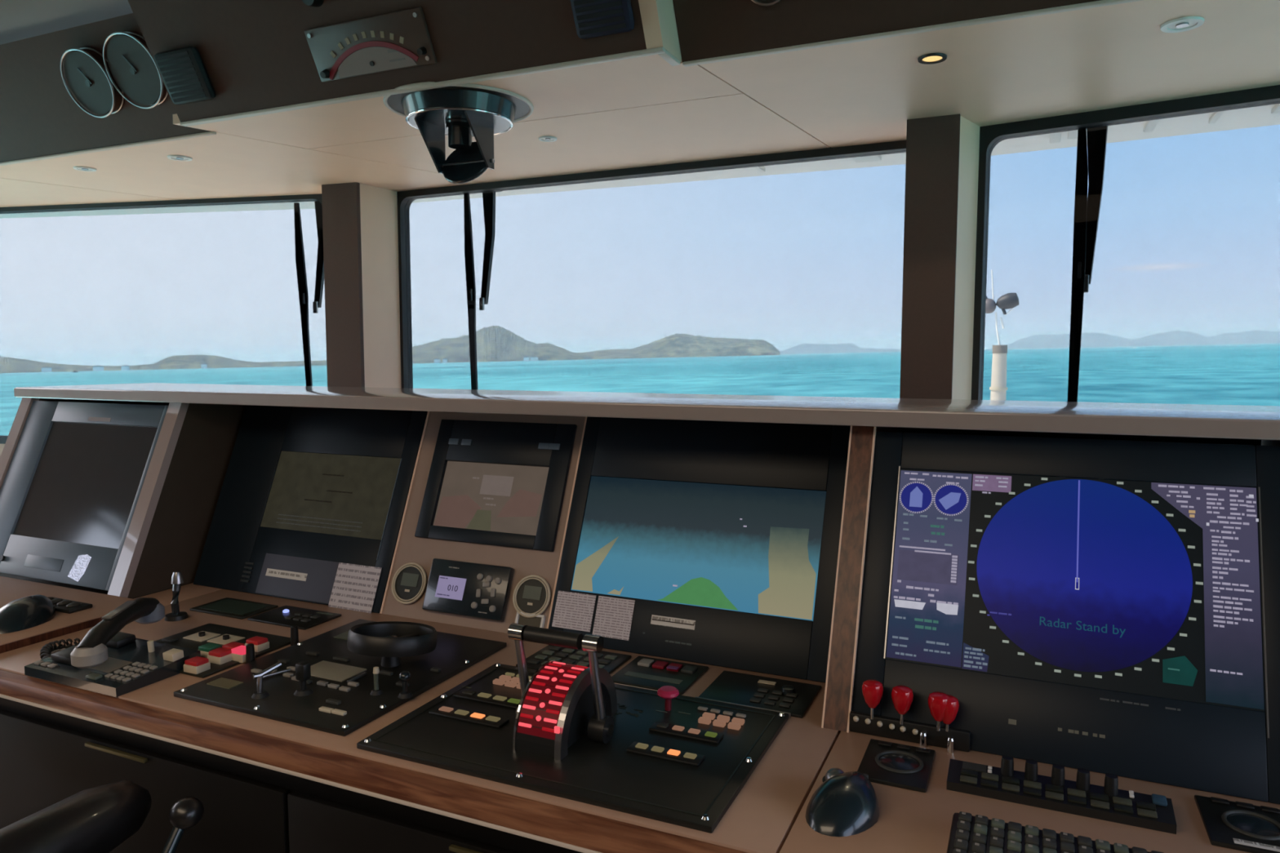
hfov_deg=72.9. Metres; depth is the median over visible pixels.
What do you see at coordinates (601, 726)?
lever
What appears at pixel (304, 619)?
switch panel
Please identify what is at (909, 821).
countertop
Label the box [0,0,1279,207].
ceiling
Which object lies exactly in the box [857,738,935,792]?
panel
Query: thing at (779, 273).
window
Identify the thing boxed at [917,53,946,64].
recessed light
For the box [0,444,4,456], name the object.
wall
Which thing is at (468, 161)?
mirror
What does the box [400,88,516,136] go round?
bowl
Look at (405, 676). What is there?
joystick
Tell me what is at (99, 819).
chair
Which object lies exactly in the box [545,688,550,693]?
lamp
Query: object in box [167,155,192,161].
recessed light
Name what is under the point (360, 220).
pillar
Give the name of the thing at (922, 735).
peg
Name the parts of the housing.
post, panel, post, panel, panel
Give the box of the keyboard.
[946,811,1163,852]
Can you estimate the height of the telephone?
0.052 m
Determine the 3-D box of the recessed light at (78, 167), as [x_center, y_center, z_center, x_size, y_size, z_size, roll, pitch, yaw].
[-2.155,-1.000,3.364,0.078,0.005,0.078,2,5,24]
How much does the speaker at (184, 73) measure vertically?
0.148 m
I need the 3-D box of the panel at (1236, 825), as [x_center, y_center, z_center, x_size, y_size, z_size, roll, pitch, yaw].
[0.838,0.547,1.190,0.112,0.014,0.134,2,5,24]
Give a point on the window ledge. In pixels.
(1184, 420)
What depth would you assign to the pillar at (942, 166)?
2.67 m
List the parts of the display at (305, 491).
plate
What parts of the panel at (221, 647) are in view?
knob, knob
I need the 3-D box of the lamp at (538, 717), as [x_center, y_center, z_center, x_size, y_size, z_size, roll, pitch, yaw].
[-0.164,0.471,1.398,0.010,0.008,0.007,2,5,24]
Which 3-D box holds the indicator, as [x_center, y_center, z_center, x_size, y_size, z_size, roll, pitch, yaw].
[-0.724,-1.008,2.301,0.390,0.133,0.088,2,5,24]
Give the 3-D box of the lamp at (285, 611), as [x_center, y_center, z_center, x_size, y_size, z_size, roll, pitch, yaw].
[-0.888,0.464,2.174,0.016,0.010,0.016,2,5,24]
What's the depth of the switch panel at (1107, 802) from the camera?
1.25 m
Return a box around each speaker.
[154,45,215,105]
[569,0,634,39]
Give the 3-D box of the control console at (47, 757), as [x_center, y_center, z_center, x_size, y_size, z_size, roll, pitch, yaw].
[-0.017,0.697,1.794,4.550,1.416,0.958,2,5,24]
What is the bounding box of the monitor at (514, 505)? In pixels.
[414,419,577,551]
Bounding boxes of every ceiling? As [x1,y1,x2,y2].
[0,0,133,44]
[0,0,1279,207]
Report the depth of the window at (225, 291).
4.14 m
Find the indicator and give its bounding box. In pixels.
[304,6,436,81]
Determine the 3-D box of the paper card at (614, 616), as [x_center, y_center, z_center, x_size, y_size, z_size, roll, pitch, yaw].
[-0.059,0.427,1.933,0.090,0.082,0.035,2,5,24]
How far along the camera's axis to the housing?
2.44 m
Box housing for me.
[0,397,245,598]
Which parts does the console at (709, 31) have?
round dial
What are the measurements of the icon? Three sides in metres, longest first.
0.047 x 0.045 x 0.001 m
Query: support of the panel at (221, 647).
on the countertop at (762, 816)
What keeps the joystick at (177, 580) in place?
on the countertop at (762, 816)
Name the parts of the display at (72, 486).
name plate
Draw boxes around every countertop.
[0,576,134,653]
[0,582,840,852]
[779,679,1279,852]
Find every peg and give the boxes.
[920,731,926,747]
[946,736,954,753]
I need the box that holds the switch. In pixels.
[146,640,155,652]
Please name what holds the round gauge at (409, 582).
attached to the control console at (47, 757)
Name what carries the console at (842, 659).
on the countertop at (762, 816)
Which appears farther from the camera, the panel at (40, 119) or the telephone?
the panel at (40, 119)
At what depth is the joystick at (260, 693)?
1.62 m
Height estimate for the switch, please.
0.023 m
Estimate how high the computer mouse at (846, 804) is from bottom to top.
0.044 m
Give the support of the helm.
on the control unit at (341, 681)
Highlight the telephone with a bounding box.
[24,631,200,697]
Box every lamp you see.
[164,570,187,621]
[282,608,288,613]
[535,715,541,721]
[539,702,545,707]
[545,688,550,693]
[554,725,559,733]
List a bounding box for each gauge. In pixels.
[391,562,426,604]
[512,574,551,617]
[515,611,546,627]
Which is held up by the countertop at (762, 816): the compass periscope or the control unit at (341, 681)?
the control unit at (341, 681)
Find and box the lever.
[507,622,614,743]
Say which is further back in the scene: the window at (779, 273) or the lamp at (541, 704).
the window at (779, 273)
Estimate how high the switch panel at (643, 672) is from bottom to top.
0.014 m
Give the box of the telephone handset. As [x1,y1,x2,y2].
[70,597,164,668]
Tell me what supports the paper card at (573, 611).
attached to the display at (723, 537)
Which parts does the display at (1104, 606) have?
data panel, data panel, menu panel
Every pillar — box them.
[321,182,401,387]
[899,114,979,399]
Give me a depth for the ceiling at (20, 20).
2.79 m
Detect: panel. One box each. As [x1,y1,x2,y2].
[0,13,216,165]
[154,622,290,678]
[189,597,278,619]
[247,605,341,630]
[428,705,509,728]
[453,688,518,708]
[515,644,631,673]
[611,655,708,694]
[626,741,705,766]
[648,721,724,743]
[698,670,821,718]
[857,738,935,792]
[946,755,1176,834]
[1194,795,1279,852]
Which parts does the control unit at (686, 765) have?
trim, trim, stem, emergency stop button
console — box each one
[0,411,586,852]
[128,0,681,126]
[672,0,1142,66]
[821,426,1279,732]
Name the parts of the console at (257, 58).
dimmer knob, edge trim, panel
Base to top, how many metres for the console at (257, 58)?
0.340 m
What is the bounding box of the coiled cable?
[40,638,80,667]
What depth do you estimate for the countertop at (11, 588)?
2.15 m
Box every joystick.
[251,662,281,699]
[293,661,313,696]
[369,666,382,695]
[397,671,413,698]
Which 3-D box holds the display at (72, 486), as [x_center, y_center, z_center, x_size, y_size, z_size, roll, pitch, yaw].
[-1.648,0.183,2.520,0.617,0.502,0.242,2,5,24]
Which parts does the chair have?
joystick stem, joystick knob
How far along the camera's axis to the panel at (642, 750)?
1.38 m
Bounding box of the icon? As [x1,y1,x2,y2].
[1162,655,1197,686]
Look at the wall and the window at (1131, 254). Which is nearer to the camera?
the window at (1131, 254)
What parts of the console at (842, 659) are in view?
post, panel, panel, panel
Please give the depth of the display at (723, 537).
1.90 m
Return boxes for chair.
[0,779,204,852]
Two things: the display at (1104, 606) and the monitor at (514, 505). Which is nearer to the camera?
the display at (1104, 606)
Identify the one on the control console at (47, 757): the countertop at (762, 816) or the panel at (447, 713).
the countertop at (762, 816)
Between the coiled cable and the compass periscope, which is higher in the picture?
the compass periscope
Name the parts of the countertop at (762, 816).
post knob, post knob, trim strip, trim strip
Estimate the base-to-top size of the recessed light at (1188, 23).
0.005 m
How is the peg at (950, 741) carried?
on the countertop at (909, 821)
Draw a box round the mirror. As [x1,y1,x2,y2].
[442,141,487,183]
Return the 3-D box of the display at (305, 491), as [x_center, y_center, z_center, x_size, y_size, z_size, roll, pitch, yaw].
[-0.913,0.204,2.404,0.668,0.518,0.243,2,5,24]
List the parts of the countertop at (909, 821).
stem, pull knob, stem, pull knob, indicator strip, stem, pull knob, stem, pull knob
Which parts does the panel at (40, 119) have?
round dial, edge trim, round dial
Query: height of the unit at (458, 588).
0.128 m
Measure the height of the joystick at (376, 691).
0.052 m
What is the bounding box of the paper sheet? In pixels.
[328,562,382,613]
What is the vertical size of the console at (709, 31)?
0.338 m
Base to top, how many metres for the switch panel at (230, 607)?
0.007 m
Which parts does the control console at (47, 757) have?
handle, door, door, handle, instrument panel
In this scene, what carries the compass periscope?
hanging from the ceiling at (1116, 55)
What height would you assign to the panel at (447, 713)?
0.005 m
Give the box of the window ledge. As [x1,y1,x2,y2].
[13,382,1279,440]
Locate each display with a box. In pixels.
[0,400,168,591]
[193,405,427,613]
[548,417,850,682]
[851,431,1279,804]
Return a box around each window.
[0,194,327,444]
[396,140,906,398]
[971,84,1279,405]
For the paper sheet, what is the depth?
2.23 m
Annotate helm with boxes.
[346,621,436,667]
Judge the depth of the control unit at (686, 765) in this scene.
1.41 m
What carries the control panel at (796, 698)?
on the countertop at (762, 816)
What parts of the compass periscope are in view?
plate, plate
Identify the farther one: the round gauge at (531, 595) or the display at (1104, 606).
the round gauge at (531, 595)
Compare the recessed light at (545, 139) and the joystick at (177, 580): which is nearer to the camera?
the joystick at (177, 580)
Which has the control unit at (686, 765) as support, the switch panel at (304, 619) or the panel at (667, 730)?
the panel at (667, 730)
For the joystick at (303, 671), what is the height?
0.059 m
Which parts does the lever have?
arm, cross handle, arm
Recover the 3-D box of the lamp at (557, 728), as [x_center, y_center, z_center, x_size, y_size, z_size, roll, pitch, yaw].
[-0.131,0.479,1.367,0.008,0.010,0.004,2,5,24]
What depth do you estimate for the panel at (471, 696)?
1.61 m
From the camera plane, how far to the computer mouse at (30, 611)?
2.03 m
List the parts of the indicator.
dimmer knob, dimmer knob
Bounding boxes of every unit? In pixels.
[173,618,506,736]
[356,660,788,833]
[422,558,514,622]
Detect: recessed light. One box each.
[72,165,97,171]
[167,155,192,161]
[538,136,556,142]
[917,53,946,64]
[1160,16,1204,32]
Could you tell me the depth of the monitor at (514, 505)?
2.16 m
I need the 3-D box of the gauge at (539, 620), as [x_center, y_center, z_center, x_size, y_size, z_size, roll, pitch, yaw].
[-0.258,0.467,2.006,0.074,0.067,0.035,2,5,24]
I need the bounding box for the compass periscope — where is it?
[382,81,533,183]
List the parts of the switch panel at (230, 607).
green plate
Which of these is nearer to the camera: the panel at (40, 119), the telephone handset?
the telephone handset
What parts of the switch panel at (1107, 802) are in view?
caption plate, knob, knob, knob, knob, knob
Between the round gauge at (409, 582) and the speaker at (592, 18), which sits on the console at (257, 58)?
the speaker at (592, 18)
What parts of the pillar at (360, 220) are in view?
panel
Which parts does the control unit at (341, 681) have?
label plate, chrome rail, caption plate, chrome rail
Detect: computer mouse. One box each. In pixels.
[0,594,55,634]
[804,768,879,836]
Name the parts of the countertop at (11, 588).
key strip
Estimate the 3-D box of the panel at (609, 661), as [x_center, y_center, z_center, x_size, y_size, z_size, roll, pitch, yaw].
[-0.139,0.495,1.837,0.198,0.010,0.150,2,5,24]
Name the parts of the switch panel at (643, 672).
caption plate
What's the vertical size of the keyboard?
0.025 m
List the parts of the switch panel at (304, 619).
caption plate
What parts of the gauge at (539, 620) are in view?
pane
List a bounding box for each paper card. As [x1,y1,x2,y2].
[551,591,595,631]
[591,595,635,640]
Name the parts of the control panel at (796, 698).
caption plate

